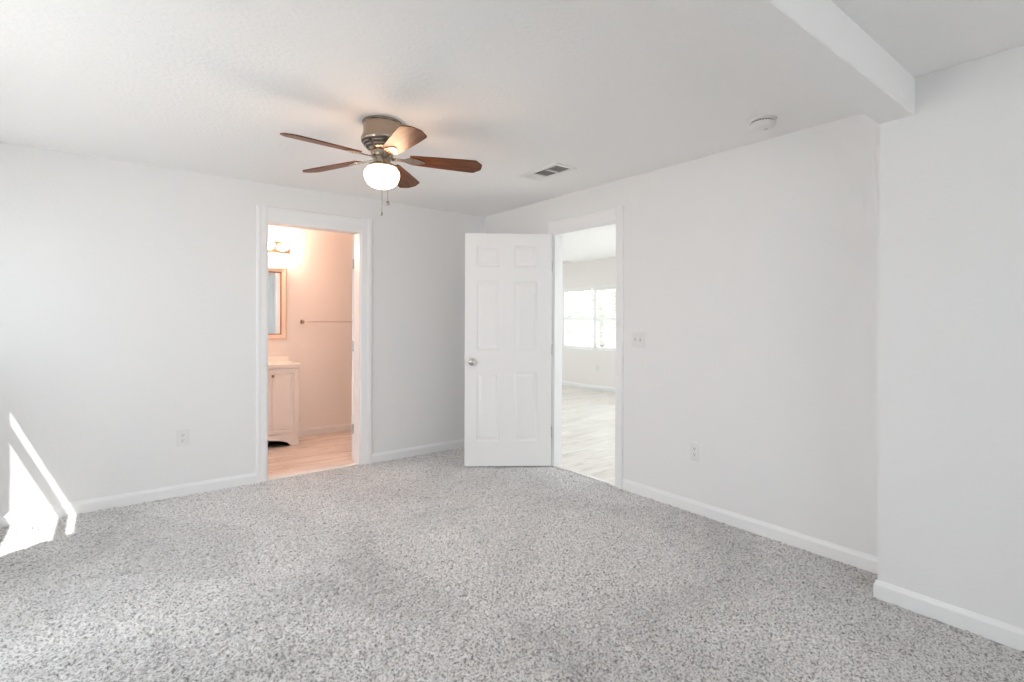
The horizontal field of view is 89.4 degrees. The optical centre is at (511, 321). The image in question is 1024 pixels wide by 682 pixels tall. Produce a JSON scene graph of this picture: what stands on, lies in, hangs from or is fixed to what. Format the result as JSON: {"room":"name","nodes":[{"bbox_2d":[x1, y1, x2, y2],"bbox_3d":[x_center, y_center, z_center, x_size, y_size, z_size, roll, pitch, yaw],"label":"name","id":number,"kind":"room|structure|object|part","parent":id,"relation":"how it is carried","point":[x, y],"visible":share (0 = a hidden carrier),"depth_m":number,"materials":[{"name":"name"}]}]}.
{"room":"empty bedroom","nodes":[
{"label":"empty bedroom","id":0,"kind":"room"},
{"bbox_2d":[0,142,484,513],"bbox_3d":[-1.927,0.082,4.177,4.316,2.356,0.120,0,0,-38],"label":"wall","id":1,"kind":"structure","parent":0,"point":[128,289],"depth_m":3.65,"materials":[{"name":"white paint"}]},
{"bbox_2d":[0,472,255,527],"bbox_3d":[-2.749,1.217,3.460,1.901,0.083,0.013,0,0,-38],"label":"baseboard","id":2,"kind":"structure","parent":1,"relation":"attached to","point":[90,505],"depth_m":3.52,"materials":[{"name":"white paint"}]},
{"bbox_2d":[177,429,188,446],"bbox_3d":[-2.382,0.839,3.746,0.075,0.120,0.009,0,0,-38],"label":"power outlet","id":3,"kind":"object","parent":1,"relation":"attached to","point":[182,435],"visible":1,"depth_m":3.74,"materials":[{"name":"white plastic"}]},
{"bbox_2d":[256,205,371,482],"bbox_3d":[-1.660,0.174,4.374,0.942,2.172,0.139,0,0,-38],"label":"door frame","id":4,"kind":"structure","parent":1,"relation":"attached to","point":[361,228],"depth_m":4.45,"materials":[{"name":"white paint"}]},
{"bbox_2d":[352,236,353,459],"bbox_3d":[-1.488,0.236,5.024,0.160,2.015,0.750,0,0,-10],"label":"door","id":5,"kind":"structure","parent":1,"relation":"in","point":[352,236],"depth_m":4.66,"materials":[{"name":"white paint"}]},
{"bbox_2d":[372,439,464,462],"bbox_3d":[-0.768,1.220,4.997,1.236,0.083,0.013,0,0,-38],"label":"baseboard","id":6,"kind":"structure","parent":1,"relation":"attached to","point":[443,446],"depth_m":4.89,"materials":[{"name":"white paint"}]},
{"bbox_2d":[268,225,353,428],"bbox_3d":[-2.370,0.077,5.705,2.890,2.356,0.120,0,0,-38],"label":"wall","id":7,"kind":"structure","parent":0,"point":[318,264],"depth_m":5.79,"materials":[{"name":"white paint"}]},
{"bbox_2d":[268,266,286,339],"bbox_3d":[-2.623,-0.199,5.413,0.504,0.776,0.030,0,0,-38],"label":"wall mirror","id":8,"kind":"object","parent":7,"relation":"attached to","point":[277,276],"visible":0.38,"depth_m":5.51,"materials":[{"name":"beige mirror"}]},
{"bbox_2d":[268,241,288,252],"bbox_3d":[-2.590,-0.800,5.371,0.550,0.110,0.132,0,0,-38],"label":"vanity light","id":9,"kind":"object","parent":7,"relation":"attached to","point":[273,246],"visible":0.49,"depth_m":5.48,"materials":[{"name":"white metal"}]},
{"bbox_2d":[268,241,274,248],"bbox_3d":[-2.517,-0.800,5.395,0.079,0.080,0.079,0,0,0],"label":"bulb","id":10,"kind":"object","parent":9,"relation":"attached to","point":[271,244],"depth_m":5.38,"materials":[{"name":"white glass"}]},
{"bbox_2d":[281,243,288,249],"bbox_3d":[-2.403,-0.800,5.483,0.079,0.080,0.079,0,0,15],"label":"bulb","id":11,"kind":"object","parent":9,"relation":"attached to","point":[284,246],"depth_m":5.46,"materials":[{"name":"white glass"}]},
{"bbox_2d":[299,423,351,436],"bbox_3d":[-2.333,1.214,5.655,2.650,0.083,0.013,0,0,-38],"label":"baseboard","id":12,"kind":"structure","parent":7,"relation":"attached to","point":[347,426],"depth_m":5.83,"materials":[{"name":"white paint"}]},
{"bbox_2d":[300,320,351,323],"bbox_3d":[-2.047,-0.002,5.836,0.638,0.044,0.068,0,0,-38],"label":"towel bar","id":13,"kind":"object","parent":7,"relation":"attached to","point":[301,321],"visible":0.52,"depth_m":5.73,"materials":[{"name":"silver metal"}]},
{"bbox_2d":[0,385,1023,681],"bbox_3d":[0.282,1.287,4.731,8.250,0.059,10.720,0,0,-38],"label":"floor","id":14,"kind":"structure","parent":0,"point":[430,567],"depth_m":2.45,"materials":[{"name":"carpet"}]},
{"bbox_2d":[268,355,299,446],"bbox_3d":[-2.527,0.808,5.238,0.632,0.895,0.429,0,0,-38],"label":"bathroom vanity","id":15,"kind":"object","parent":14,"relation":"on","point":[283,374],"visible":0.47,"depth_m":5.20,"materials":[{"name":"white wood"}]},
{"bbox_2d":[268,355,299,368],"bbox_3d":[-2.531,0.410,5.244,0.632,0.099,0.411,0,0,-38],"label":"countertop","id":16,"kind":"structure","parent":15,"relation":"on","point":[282,361],"depth_m":5.36,"materials":[{"name":"white stone"}]},
{"bbox_2d":[268,462,358,480],"bbox_3d":[-1.672,1.255,4.366,0.744,0.010,0.092,0,0,-38],"label":"threshold","id":17,"kind":"object","parent":14,"relation":"on","point":[303,472],"visible":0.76,"depth_m":4.35,"materials":[{"name":"beige wood"}]},
{"bbox_2d":[555,465,614,484],"bbox_3d":[0.601,1.264,4.280,0.041,0.009,0.695,0,0,-38],"label":"threshold","id":18,"kind":"object","parent":14,"relation":"on","point":[560,466],"visible":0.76,"depth_m":4.25,"materials":[{"name":"white wood"}]},
{"bbox_2d":[0,0,1023,216],"bbox_3d":[0.021,-1.135,1.669,4.316,0.100,6.461,0,0,-38],"label":"ceiling","id":19,"kind":"structure","parent":0,"point":[609,91],"depth_m":2.31,"materials":[{"name":"white paint"}]},
{"bbox_2d":[280,115,481,215],"bbox_3d":[-0.710,-0.825,2.798,1.050,0.529,1.042,0,0,-38],"label":"ceiling fan","id":20,"kind":"object","parent":19,"relation":"hanging from","point":[384,137],"visible":1,"depth_m":2.76,"materials":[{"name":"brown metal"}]},
{"bbox_3d":[-0.944,-0.888,2.570,0.134,0.006,0.400,16,12,40],"label":"blade","id":21,"kind":"part","parent":20,"relation":"part of","materials":[{"name":"brown wood"}]},
{"bbox_3d":[-1.032,-0.889,2.972,0.400,0.006,0.134,-2,11,24],"label":"blade","id":22,"kind":"part","parent":20,"relation":"part of","materials":[{"name":"brown wood"}]},
{"bbox_3d":[-0.712,-0.785,2.831,0.189,0.111,0.189,0,0,-38],"label":"glass globe","id":23,"kind":"part","parent":20,"relation":"part of","materials":[{"name":"white glass"}]},
{"bbox_3d":[-0.535,-0.887,2.529,0.134,0.006,0.400,14,-5,-30],"label":"blade","id":24,"kind":"part","parent":20,"relation":"part of","materials":[{"name":"brown wood"}]},
{"bbox_3d":[-0.676,-0.888,3.179,0.134,0.006,0.400,-12,-3,5],"label":"blade","id":25,"kind":"part","parent":20,"relation":"part of","materials":[{"name":"brown wood"}]},
{"bbox_3d":[-0.369,-0.887,2.905,0.400,0.006,0.134,2,-12,-12],"label":"blade","id":26,"kind":"part","parent":20,"relation":"part of","materials":[{"name":"brown wood"}]},
{"bbox_2d":[518,163,576,180],"bbox_3d":[0.252,-1.083,3.753,0.204,0.009,0.416,0,0,-38],"label":"ceiling vent","id":27,"kind":"object","parent":19,"relation":"in","point":[554,169],"visible":1,"depth_m":3.74,"materials":[{"name":"white metal"}]},
{"bbox_2d":[748,115,776,131],"bbox_3d":[1.341,-1.057,2.772,0.144,0.050,0.144,0,0,-38],"label":"smoke detector","id":28,"kind":"object","parent":19,"relation":"attached to","point":[762,122],"visible":1,"depth_m":2.73,"materials":[{"name":"white plastic"}]},
{"bbox_2d":[693,0,914,123],"bbox_3d":[0.341,-1.000,1.256,4.076,0.166,0.138,0,0,-38],"label":"beam","id":29,"kind":"structure","parent":19,"relation":"attached to","point":[816,38],"depth_m":1.80,"materials":[{"name":"white paint"}]},
{"bbox_2d":[562,257,615,387],"bbox_3d":[2.493,0.056,8.516,0.120,2.420,7.440,0,0,-38],"label":"wall","id":30,"kind":"structure","parent":0,"point":[578,365],"depth_m":9.77,"materials":[{"name":"white paint"}]},
{"bbox_2d":[562,381,614,392],"bbox_3d":[2.437,1.225,8.477,0.013,0.083,7.200,0,0,-38],"label":"baseboard","id":31,"kind":"structure","parent":30,"relation":"attached to","point":[566,383],"depth_m":9.75,"materials":[{"name":"white paint"}]},
{"bbox_2d":[563,285,615,350],"bbox_3d":[1.486,-0.075,9.822,0.050,1.180,1.460,0,0,-38],"label":"window","id":32,"kind":"structure","parent":30,"relation":"in","point":[593,318],"depth_m":9.74,"materials":[{"name":"white plastic"}]},
{"bbox_2d":[563,289,591,346],"bbox_3d":[1.260,-0.082,10.028,0.036,1.088,0.758,0,0,-38],"label":"window blind","id":33,"kind":"object","parent":32,"relation":"attached to","point":[568,302],"visible":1,"depth_m":10.01,"materials":[{"name":"white plastic"}]},
{"bbox_2d":[595,287,615,347],"bbox_3d":[1.709,-0.079,9.449,0.036,1.088,0.498,0,0,-38],"label":"window blind","id":34,"kind":"object","parent":32,"relation":"attached to","point":[610,298],"visible":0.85,"depth_m":9.44,"materials":[{"name":"white plastic"}]},
{"bbox_2d":[562,226,615,263],"bbox_3d":[0.944,-1.207,7.308,4.054,0.100,7.440,0,0,-38],"label":"ceiling","id":35,"kind":"structure","parent":0,"point":[600,243],"depth_m":7.83,"materials":[{"name":"white paint"}]},
{"bbox_2d":[485,113,879,556],"bbox_3d":[-0.492,0.026,5.725,0.090,2.470,7.950,0,0,-38],"label":"wall","id":36,"kind":"structure","parent":0,"point":[751,271],"depth_m":3.10,"materials":[{"name":"white paint"}]},
{"bbox_2d":[464,233,551,465],"bbox_3d":[-0.033,0.242,4.506,0.772,2.015,0.160,0,0,-2],"label":"door","id":37,"kind":"structure","parent":36,"relation":"in","point":[508,277],"depth_m":4.49,"materials":[{"name":"white paint"}]},
{"bbox_3d":[-0.345,0.344,4.446,0.066,0.066,0.062,0,0,-2],"label":"knob","id":38,"kind":"part","parent":37,"relation":"part of","materials":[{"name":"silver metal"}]},
{"bbox_2d":[548,206,623,488],"bbox_3d":[0.615,0.193,4.285,0.109,2.150,0.855,0,0,-38],"label":"door frame","id":39,"kind":"structure","parent":36,"relation":"attached to","point":[611,217],"depth_m":4.27,"materials":[{"name":"white paint"}]},
{"bbox_2d":[632,332,644,347],"bbox_3d":[0.924,0.130,3.808,0.025,0.115,0.117,0,0,-38],"label":"light switch","id":40,"kind":"object","parent":36,"relation":"attached to","point":[638,338],"visible":1,"depth_m":3.81,"materials":[{"name":"white plastic"}]},
{"bbox_2d":[690,442,699,461],"bbox_3d":[1.216,0.863,3.442,0.009,0.120,0.075,0,0,-38],"label":"power outlet","id":41,"kind":"object","parent":36,"relation":"attached to","point":[694,447],"visible":1,"depth_m":3.43,"materials":[{"name":"white plastic"}]},
{"bbox_2d":[622,478,1023,650],"bbox_3d":[2.076,1.236,2.108,0.283,0.083,4.378,0,0,-38],"label":"baseboard","id":42,"kind":"structure","parent":36,"relation":"attached to","point":[848,556],"depth_m":2.67,"materials":[{"name":"white paint"}]},
{"bbox_2d":[878,45,1023,628],"bbox_3d":[2.699,0.103,1.417,0.390,2.356,2.770,0,0,-38],"label":"wall","id":43,"kind":"structure","parent":0,"point":[951,416],"depth_m":2.17,"materials":[{"name":"white paint"}]},
{"label":"outside","id":44,"kind":"structure","parent":0,"visible":0},
{"bbox_2d":[566,334,615,347],"bbox_3d":[0.879,1.814,7.019,90.000,0.100,90.000,0,0,-38],"label":"ground","id":45,"kind":"structure","parent":44,"point":[570,342],"depth_m":43.12,"materials":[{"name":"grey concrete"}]},
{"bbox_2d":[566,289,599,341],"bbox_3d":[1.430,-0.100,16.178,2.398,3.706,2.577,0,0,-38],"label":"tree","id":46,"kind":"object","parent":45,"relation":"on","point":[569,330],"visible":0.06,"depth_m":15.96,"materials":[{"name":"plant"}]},
{"bbox_2d":[570,289,615,345],"bbox_3d":[2.992,-0.327,18.067,2.284,4.162,2.347,0,0,-38],"label":"tree","id":47,"kind":"object","parent":45,"relation":"on","point":[611,289],"visible":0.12,"depth_m":17.98,"materials":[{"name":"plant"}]}
]}

